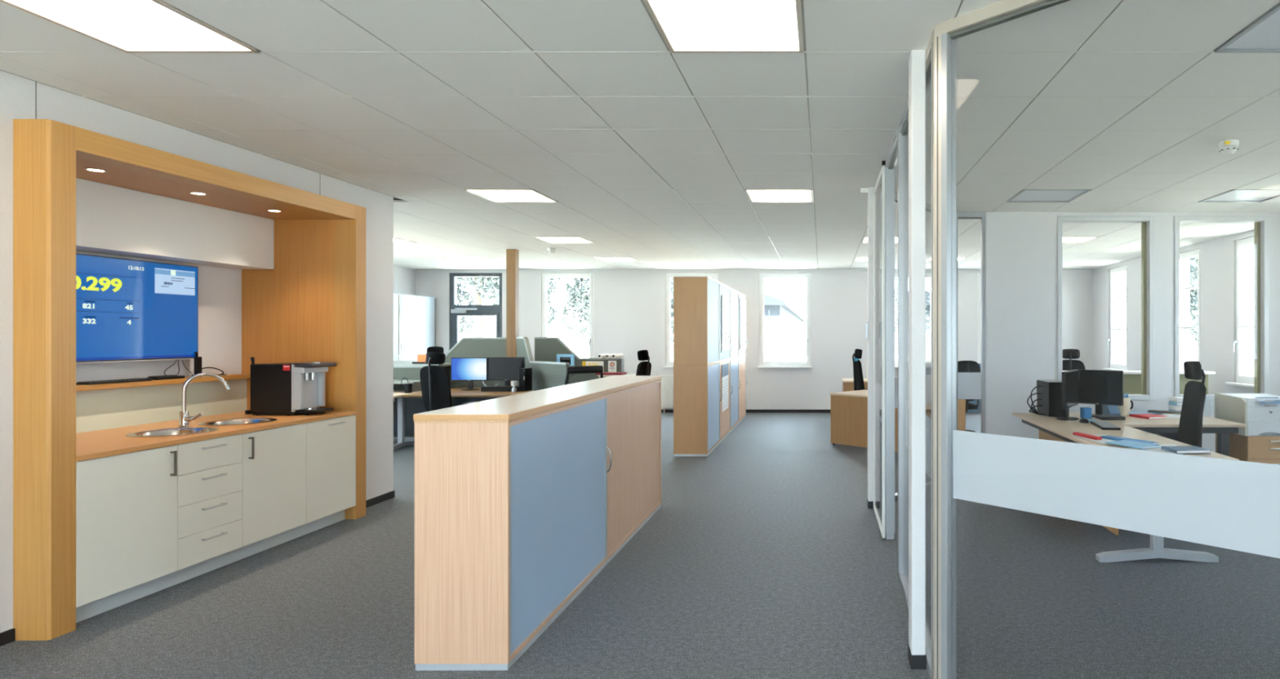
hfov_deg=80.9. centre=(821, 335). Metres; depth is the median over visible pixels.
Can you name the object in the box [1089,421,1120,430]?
keyboard
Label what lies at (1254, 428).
paper tray
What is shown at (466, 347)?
screen
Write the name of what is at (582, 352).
ground
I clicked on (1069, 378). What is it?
monitor
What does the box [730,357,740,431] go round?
base cabinet
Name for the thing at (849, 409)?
desk
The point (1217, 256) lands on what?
wall
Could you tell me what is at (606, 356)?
paper roll
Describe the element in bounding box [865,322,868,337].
sensor
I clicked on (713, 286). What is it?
roller shutter
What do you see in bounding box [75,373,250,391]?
shelf
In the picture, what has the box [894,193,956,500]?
glass wall
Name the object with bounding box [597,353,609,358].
paper roll
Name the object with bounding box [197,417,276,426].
sink
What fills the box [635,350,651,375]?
office chair
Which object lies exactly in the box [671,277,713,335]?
tree
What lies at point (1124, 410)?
cup
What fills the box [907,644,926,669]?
baseboard
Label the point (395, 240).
diffuser
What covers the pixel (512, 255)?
wooden column
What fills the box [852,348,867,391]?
office chair
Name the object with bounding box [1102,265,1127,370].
window
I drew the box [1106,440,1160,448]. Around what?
folder
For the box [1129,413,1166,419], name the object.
folder
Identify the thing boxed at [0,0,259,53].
recessed light
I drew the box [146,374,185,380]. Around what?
box
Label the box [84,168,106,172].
recessed light
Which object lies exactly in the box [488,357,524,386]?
monitor
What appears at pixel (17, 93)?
wall
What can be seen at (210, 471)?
drawers
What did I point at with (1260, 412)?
printer
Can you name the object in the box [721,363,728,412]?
poster
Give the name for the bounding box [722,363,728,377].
photo
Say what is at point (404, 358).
roller shutter
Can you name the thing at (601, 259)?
diffuser
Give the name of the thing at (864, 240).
recessed light
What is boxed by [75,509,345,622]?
plinth
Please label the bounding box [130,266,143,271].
clock
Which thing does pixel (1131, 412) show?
folder
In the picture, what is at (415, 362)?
stapler
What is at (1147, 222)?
window
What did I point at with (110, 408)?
backsplash
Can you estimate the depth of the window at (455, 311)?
14.34 m
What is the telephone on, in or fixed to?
on the desk at (1166, 428)
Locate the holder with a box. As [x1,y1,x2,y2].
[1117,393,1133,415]
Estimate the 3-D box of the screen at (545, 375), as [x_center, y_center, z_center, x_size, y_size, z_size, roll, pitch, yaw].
[-4.018,0.775,10.390,1.462,1.500,0.300,0,0,42]
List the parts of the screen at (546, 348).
cap rail, cap rail, cap rail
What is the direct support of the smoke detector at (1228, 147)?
attached to the ceiling
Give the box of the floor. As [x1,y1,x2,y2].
[0,413,1279,678]
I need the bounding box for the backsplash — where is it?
[75,378,247,433]
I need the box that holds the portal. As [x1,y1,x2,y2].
[13,119,365,640]
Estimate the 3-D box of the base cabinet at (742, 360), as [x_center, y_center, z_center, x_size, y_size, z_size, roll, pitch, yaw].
[-1.636,0.951,13.140,0.464,1.148,1.160,0,0,0]
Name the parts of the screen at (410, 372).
cap rail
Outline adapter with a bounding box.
[400,377,412,393]
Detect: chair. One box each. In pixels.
[419,351,477,411]
[426,346,444,353]
[564,365,603,385]
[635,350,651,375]
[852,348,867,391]
[957,360,980,432]
[1062,348,1085,370]
[1152,360,1206,447]
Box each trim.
[35,81,36,119]
[867,186,874,501]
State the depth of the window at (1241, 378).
9.33 m
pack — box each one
[1168,396,1183,402]
[1168,400,1182,406]
[1168,404,1182,410]
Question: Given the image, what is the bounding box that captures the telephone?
[1102,404,1120,415]
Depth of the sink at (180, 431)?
4.75 m
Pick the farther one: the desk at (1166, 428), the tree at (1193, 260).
the tree at (1193, 260)
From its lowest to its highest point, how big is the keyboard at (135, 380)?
0.019 m
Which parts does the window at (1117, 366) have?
sill, frame, sash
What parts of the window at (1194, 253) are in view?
frame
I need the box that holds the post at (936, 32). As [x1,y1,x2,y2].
[931,22,941,678]
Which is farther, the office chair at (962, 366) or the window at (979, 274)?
the window at (979, 274)
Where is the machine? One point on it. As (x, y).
(296, 388)
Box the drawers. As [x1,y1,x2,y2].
[177,434,242,570]
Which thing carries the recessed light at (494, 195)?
in the ceiling
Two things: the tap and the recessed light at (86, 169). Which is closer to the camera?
the recessed light at (86, 169)
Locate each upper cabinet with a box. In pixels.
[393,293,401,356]
[393,356,400,360]
[398,355,417,360]
[400,293,435,355]
[673,275,722,364]
[720,283,732,361]
[730,288,740,359]
[738,293,747,356]
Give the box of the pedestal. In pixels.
[1215,433,1279,465]
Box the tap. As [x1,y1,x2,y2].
[177,372,230,427]
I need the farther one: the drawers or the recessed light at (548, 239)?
the recessed light at (548, 239)
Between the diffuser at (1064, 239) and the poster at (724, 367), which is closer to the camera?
the diffuser at (1064, 239)
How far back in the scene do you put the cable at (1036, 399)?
7.15 m
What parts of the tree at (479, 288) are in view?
crown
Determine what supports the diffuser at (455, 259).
attached to the recessed light
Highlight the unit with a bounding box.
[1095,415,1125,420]
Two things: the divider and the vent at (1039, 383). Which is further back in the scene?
the divider
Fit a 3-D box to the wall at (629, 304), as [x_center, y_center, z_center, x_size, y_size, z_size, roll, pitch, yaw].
[-1.337,0.060,14.470,13.985,2.930,0.300,0,0,0]
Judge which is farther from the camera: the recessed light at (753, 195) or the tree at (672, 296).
the tree at (672, 296)
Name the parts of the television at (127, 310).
trim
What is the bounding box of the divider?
[1062,370,1215,394]
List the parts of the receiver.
casing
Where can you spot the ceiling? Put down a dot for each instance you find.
(648, 153)
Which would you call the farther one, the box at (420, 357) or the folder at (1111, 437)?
the box at (420, 357)
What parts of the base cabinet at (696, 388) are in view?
panel, panel, panel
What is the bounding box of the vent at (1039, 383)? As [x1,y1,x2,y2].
[1036,380,1043,395]
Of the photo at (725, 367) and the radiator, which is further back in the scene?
the radiator
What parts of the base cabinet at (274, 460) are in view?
handle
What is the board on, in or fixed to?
attached to the screen at (410, 372)
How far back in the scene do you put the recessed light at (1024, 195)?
6.79 m
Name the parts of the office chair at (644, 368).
backrest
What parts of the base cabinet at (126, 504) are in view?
handle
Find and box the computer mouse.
[1079,417,1088,423]
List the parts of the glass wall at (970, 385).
post, rail, post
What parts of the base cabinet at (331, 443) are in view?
handle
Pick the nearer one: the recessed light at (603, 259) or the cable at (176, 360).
the cable at (176, 360)
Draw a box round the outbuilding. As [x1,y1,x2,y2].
[764,293,806,351]
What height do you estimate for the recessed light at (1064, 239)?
0.036 m
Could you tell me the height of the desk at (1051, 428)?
0.740 m
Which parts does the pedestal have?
drawer, drawer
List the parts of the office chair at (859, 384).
backrest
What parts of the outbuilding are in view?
door, door, door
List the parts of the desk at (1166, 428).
cable panel, leg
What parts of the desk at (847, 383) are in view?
panel, panel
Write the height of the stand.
0.150 m
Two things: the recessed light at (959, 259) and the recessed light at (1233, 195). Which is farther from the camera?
the recessed light at (959, 259)
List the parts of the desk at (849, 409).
panel, panel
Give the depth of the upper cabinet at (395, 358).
12.97 m
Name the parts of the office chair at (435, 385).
headrest stem, backrest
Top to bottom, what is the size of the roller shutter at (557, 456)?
1.054 m
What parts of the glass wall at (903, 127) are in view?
rail, post, rail, rail, rail, rail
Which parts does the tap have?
lever, spout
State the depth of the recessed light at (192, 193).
4.89 m
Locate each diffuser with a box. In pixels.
[393,238,409,242]
[451,257,488,260]
[471,190,551,200]
[539,237,590,242]
[598,257,634,260]
[855,257,867,260]
[1062,237,1093,242]
[1226,9,1279,48]
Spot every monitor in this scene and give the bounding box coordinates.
[450,357,488,390]
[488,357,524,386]
[1056,369,1078,420]
[1078,369,1123,417]
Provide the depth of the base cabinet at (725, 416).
10.91 m
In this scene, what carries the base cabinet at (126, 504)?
on the floor
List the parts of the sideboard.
panel, panel, panel, panel, handle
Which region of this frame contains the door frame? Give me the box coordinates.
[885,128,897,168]
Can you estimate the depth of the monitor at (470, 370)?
10.37 m
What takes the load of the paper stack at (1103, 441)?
on the desk at (1051, 428)
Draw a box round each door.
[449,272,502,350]
[607,380,661,564]
[873,160,885,537]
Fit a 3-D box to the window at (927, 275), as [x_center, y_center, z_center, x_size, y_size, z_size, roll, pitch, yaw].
[1.725,-0.297,14.325,1.070,1.875,0.210,0,0,0]
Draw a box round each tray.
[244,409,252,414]
[295,408,333,413]
[1247,421,1279,435]
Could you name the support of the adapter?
on the desk at (404, 408)
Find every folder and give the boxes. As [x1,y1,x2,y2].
[595,372,626,375]
[1072,431,1102,439]
[1100,435,1157,444]
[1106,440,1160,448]
[1128,411,1162,415]
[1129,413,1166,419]
[1147,409,1181,414]
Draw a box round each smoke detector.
[546,248,555,253]
[1218,139,1239,155]
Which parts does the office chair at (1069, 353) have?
backrest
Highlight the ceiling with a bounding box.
[0,0,1279,269]
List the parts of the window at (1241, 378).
handle, sill, frame, sash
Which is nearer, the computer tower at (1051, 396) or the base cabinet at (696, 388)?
the computer tower at (1051, 396)
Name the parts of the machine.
handle, plate, lid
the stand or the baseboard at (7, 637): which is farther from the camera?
the stand
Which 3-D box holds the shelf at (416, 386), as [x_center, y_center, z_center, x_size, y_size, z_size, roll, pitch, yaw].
[-6.275,0.712,10.170,1.350,0.144,0.500,0,0,0]
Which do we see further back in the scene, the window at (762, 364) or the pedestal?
the window at (762, 364)
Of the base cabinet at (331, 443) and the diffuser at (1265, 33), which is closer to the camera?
the diffuser at (1265, 33)
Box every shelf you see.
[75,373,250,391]
[393,379,421,391]
[597,373,635,378]
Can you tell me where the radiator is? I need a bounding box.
[661,375,673,413]
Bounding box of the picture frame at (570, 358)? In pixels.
[556,354,574,365]
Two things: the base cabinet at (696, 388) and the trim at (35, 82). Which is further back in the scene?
the base cabinet at (696, 388)
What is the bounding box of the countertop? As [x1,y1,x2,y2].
[75,410,356,461]
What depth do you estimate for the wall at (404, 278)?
13.94 m
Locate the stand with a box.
[511,381,516,391]
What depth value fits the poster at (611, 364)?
11.58 m
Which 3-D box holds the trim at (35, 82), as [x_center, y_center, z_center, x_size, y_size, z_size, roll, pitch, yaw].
[-4.040,-1.193,3.724,0.004,0.224,0.004,0,0,0]
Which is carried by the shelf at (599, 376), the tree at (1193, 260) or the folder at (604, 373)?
the folder at (604, 373)
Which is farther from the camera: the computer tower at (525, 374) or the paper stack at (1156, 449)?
the computer tower at (525, 374)
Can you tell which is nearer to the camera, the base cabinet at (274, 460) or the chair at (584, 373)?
the base cabinet at (274, 460)
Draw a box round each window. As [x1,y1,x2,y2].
[542,273,593,358]
[662,273,718,368]
[757,273,812,368]
[894,273,931,368]
[977,273,981,363]
[1057,216,1154,399]
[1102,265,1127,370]
[1174,216,1268,399]
[1179,248,1199,370]
[1225,236,1253,387]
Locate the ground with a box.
[567,346,1197,364]
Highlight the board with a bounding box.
[393,360,450,366]
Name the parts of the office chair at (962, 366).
backrest, seat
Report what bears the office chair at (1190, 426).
on the floor
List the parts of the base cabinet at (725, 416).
panel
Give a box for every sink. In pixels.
[125,427,218,437]
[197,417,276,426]
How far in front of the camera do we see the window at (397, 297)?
12.97 m
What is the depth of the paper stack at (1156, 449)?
4.95 m
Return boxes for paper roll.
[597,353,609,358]
[604,353,616,358]
[611,353,623,358]
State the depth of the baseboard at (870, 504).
6.38 m
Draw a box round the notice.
[582,361,603,367]
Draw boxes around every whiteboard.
[721,295,729,351]
[739,297,746,349]
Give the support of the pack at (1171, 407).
on the pack
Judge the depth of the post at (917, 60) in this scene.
3.31 m
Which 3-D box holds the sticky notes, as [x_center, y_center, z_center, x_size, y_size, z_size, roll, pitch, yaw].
[2.440,0.779,6.620,0.120,0.012,0.140,0,0,0]
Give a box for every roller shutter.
[402,356,417,360]
[511,399,604,653]
[707,279,719,363]
[707,364,719,451]
[738,294,745,355]
[738,356,745,419]
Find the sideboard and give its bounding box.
[414,395,611,670]
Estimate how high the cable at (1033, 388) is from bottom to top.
0.286 m
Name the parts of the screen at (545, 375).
cap rail, cap rail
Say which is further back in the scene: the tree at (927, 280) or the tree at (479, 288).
the tree at (927, 280)
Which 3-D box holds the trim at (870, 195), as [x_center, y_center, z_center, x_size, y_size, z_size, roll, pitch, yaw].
[0.442,0.079,6.440,0.064,2.768,0.120,0,0,0]
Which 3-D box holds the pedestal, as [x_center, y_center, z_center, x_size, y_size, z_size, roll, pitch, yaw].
[4.205,1.225,6.914,0.590,0.600,0.572,0,0,0]
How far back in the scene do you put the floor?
4.13 m
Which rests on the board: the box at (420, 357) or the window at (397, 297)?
the box at (420, 357)
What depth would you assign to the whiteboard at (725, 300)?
10.69 m
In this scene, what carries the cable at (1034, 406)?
attached to the computer tower at (1051, 396)
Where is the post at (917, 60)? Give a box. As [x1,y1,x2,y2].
[908,49,925,655]
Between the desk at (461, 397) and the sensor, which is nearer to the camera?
the sensor
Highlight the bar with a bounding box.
[480,386,519,391]
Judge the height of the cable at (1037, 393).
0.216 m
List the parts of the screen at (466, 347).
cap rail, cap rail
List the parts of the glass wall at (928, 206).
rail, rail, post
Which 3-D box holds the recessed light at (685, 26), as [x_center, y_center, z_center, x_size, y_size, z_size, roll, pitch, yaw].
[-0.389,-1.317,3.026,0.613,0.036,0.613,0,0,0]
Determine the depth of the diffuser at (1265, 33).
3.17 m
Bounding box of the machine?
[244,356,337,415]
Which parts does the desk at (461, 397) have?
panel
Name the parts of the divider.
panel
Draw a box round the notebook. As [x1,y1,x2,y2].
[1160,445,1210,453]
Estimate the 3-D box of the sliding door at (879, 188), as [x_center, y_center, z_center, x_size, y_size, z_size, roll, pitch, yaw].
[0.462,0.105,5.885,0.024,2.819,0.960,0,0,0]
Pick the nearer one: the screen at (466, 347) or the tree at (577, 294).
the screen at (466, 347)
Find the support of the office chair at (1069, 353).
on the floor
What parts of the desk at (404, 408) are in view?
leg, panel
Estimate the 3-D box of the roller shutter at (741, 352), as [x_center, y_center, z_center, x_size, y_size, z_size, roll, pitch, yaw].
[-1.449,-0.184,13.137,0.008,1.068,1.076,0,0,0]
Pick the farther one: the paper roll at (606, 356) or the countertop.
the paper roll at (606, 356)
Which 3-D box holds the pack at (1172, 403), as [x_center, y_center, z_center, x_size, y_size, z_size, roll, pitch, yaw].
[3.600,0.680,7.234,0.200,0.040,0.140,0,0,-5]
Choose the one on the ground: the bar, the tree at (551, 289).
the tree at (551, 289)
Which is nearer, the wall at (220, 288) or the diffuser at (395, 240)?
the wall at (220, 288)
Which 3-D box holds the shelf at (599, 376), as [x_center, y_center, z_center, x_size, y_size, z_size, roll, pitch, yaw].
[-3.125,0.690,11.050,0.650,0.188,0.500,0,0,0]
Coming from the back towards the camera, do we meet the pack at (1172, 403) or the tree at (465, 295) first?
the tree at (465, 295)
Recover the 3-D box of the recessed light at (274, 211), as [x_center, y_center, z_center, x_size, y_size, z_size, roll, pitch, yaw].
[-4.208,-0.958,5.569,0.092,0.004,0.092,0,0,0]
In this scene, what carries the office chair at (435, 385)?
on the floor
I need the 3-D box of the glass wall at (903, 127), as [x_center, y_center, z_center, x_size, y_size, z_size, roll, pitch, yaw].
[0.510,0.110,4.737,0.070,2.830,3.245,0,0,0]
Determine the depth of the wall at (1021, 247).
7.67 m
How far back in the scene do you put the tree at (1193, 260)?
19.26 m
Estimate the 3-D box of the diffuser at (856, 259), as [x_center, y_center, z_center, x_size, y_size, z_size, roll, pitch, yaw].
[0.861,-1.314,12.400,0.573,0.006,0.573,0,0,0]
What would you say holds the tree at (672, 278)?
on the ground
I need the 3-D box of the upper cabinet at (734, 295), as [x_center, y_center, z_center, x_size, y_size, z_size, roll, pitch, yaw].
[-1.636,-0.181,11.990,0.464,1.112,1.140,0,0,0]
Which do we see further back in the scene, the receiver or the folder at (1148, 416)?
the folder at (1148, 416)
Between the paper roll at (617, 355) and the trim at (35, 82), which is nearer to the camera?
the trim at (35, 82)
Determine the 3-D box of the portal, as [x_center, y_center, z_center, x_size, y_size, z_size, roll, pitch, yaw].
[-4.336,0.222,4.878,0.948,2.606,2.519,0,0,0]
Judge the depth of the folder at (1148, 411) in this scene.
7.13 m
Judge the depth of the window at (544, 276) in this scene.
14.33 m
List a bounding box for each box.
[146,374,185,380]
[417,354,445,361]
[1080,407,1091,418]
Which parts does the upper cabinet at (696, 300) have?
cabinet top, panel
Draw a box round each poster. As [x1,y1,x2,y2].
[608,360,616,372]
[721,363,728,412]
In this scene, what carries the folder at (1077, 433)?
on the paper stack at (1103, 441)
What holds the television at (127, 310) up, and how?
attached to the wall at (220, 288)
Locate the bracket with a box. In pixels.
[860,188,868,193]
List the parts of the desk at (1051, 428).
modesty panel, leg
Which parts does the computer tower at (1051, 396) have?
plate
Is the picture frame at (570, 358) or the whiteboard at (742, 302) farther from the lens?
the whiteboard at (742, 302)
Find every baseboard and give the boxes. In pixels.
[0,490,395,646]
[661,409,830,413]
[867,500,873,508]
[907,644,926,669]
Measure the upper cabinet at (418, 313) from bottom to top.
1.120 m
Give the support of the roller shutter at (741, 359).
hanging from the base cabinet at (742, 360)
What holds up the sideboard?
on the floor
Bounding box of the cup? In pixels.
[1117,397,1130,415]
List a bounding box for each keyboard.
[75,377,151,385]
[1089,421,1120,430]
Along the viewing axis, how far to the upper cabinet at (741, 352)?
12.91 m
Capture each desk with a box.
[393,390,426,450]
[401,387,533,406]
[829,390,965,451]
[841,377,867,391]
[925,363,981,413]
[1012,413,1239,562]
[1091,413,1246,456]
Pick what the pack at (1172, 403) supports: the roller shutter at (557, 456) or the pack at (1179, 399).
the pack at (1179, 399)
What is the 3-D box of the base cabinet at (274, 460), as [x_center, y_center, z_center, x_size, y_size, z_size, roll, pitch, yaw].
[-4.287,1.034,5.128,0.907,0.755,0.594,0,0,0]
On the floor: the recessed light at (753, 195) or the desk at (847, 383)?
the desk at (847, 383)
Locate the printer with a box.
[1214,392,1279,435]
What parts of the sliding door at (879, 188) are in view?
rail, rail, pane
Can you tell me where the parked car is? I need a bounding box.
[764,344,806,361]
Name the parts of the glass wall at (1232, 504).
post, rail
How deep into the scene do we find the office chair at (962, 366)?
10.51 m
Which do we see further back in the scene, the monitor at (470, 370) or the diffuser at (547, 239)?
the monitor at (470, 370)
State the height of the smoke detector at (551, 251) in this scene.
0.085 m
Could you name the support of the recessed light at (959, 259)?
in the ceiling
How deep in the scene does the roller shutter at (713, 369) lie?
9.62 m
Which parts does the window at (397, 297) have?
panel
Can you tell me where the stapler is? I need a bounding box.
[411,361,426,364]
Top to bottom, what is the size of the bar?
0.070 m
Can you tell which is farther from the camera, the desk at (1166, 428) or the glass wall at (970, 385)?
the glass wall at (970, 385)
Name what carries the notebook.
on the paper stack at (1156, 449)
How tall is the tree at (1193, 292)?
8.295 m
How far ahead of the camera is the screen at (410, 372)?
10.43 m
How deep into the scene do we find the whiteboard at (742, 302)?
13.00 m
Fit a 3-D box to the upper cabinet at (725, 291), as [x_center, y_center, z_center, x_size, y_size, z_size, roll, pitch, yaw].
[-1.636,-0.181,10.825,0.464,1.112,1.190,0,0,0]
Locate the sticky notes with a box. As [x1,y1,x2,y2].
[1080,418,1097,422]
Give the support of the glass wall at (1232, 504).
on the floor
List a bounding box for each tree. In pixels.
[456,276,473,337]
[456,276,498,337]
[471,277,559,327]
[553,277,589,338]
[671,277,673,296]
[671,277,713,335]
[671,330,673,354]
[894,277,929,361]
[1189,256,1197,286]
[1189,262,1197,341]
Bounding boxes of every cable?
[164,360,179,376]
[201,367,226,375]
[1026,392,1060,417]
[1029,405,1058,417]
[1030,386,1059,417]
[1031,399,1061,417]
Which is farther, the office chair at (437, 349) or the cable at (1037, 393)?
the office chair at (437, 349)
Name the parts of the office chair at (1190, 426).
backrest, headrest stem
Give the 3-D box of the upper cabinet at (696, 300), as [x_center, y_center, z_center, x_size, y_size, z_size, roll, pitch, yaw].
[-1.637,-0.188,9.674,0.465,1.126,1.112,0,0,0]
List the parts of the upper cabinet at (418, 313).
panel, panel, panel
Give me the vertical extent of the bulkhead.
0.412 m
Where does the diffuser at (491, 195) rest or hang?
attached to the recessed light at (494, 195)
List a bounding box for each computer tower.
[519,368,532,391]
[1036,379,1064,417]
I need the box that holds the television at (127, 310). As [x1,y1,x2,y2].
[75,253,198,364]
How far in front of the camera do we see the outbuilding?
38.81 m
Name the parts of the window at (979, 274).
sash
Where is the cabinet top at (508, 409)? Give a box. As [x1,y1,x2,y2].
[413,375,662,422]
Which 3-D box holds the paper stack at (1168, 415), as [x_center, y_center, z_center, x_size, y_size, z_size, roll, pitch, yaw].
[3.330,0.775,6.970,0.210,0.020,0.290,0,0,-6]
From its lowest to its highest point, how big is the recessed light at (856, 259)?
0.036 m
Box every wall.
[0,70,393,632]
[75,250,241,431]
[393,266,415,295]
[415,269,1093,409]
[884,35,931,678]
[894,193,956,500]
[941,0,1279,678]
[956,212,985,433]
[985,212,1279,452]
[1093,230,1253,394]
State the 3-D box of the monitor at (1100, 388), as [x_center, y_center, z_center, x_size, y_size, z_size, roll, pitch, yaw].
[2.679,0.560,7.004,0.460,0.450,0.195,0,0,38]
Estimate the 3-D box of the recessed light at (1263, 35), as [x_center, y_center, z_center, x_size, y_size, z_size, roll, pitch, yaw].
[2.111,-1.317,3.026,0.613,0.036,0.613,0,0,0]
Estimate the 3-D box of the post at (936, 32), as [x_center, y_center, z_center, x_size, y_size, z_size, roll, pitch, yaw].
[0.506,0.110,3.075,0.068,2.830,0.100,0,0,0]
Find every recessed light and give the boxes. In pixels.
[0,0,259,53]
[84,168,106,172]
[189,191,207,195]
[266,209,281,212]
[393,237,416,243]
[464,189,557,202]
[533,236,594,243]
[593,257,639,261]
[642,0,804,53]
[743,189,813,202]
[853,257,867,261]
[861,236,897,243]
[925,257,966,261]
[1006,189,1092,202]
[1062,236,1098,243]
[1198,189,1279,202]
[1214,3,1279,53]
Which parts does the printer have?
control panel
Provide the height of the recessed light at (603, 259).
0.036 m
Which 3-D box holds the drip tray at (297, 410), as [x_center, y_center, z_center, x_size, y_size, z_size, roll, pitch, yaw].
[-4.092,0.596,5.750,0.290,0.022,0.220,0,0,0]
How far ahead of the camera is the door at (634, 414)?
5.47 m
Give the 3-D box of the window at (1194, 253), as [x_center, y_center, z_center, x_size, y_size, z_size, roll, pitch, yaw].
[5.360,-0.297,10.705,0.210,1.875,0.930,0,0,0]
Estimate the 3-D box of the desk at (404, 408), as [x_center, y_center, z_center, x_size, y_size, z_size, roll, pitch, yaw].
[-6.360,1.155,9.845,1.680,0.740,1.150,0,0,0]
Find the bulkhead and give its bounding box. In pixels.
[75,177,274,269]
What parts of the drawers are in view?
drawer, drawer, drawer, drawer, handle, handle, handle, handle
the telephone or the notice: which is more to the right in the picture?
the telephone
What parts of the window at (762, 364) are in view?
sill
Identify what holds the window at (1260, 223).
in the wall at (1021, 247)
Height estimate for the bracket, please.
0.040 m
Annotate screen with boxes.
[393,365,426,437]
[443,337,506,407]
[516,337,569,391]
[534,337,621,384]
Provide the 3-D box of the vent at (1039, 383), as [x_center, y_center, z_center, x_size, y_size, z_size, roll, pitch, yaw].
[2.209,0.520,7.230,0.072,0.130,0.200,0,0,0]
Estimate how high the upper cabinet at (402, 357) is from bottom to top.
1.148 m
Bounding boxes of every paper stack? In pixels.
[1071,434,1115,444]
[1128,444,1182,454]
[1151,413,1180,418]
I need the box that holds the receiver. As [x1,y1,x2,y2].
[191,351,202,377]
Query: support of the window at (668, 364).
in the wall at (629, 304)
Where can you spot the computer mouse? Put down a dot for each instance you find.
(1082, 420)
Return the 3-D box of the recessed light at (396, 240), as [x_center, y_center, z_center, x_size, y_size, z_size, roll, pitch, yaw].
[-6.014,-1.317,9.900,0.613,0.036,0.613,0,0,0]
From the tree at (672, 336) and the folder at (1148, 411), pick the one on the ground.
the tree at (672, 336)
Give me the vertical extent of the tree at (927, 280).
8.295 m
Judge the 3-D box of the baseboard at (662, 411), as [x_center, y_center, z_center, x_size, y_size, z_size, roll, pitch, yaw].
[-1.337,1.495,14.313,13.385,0.060,0.014,0,0,0]
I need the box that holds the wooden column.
[506,248,519,386]
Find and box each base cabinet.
[75,444,177,607]
[240,422,306,546]
[306,414,355,524]
[673,362,722,456]
[720,359,732,442]
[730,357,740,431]
[738,355,747,422]

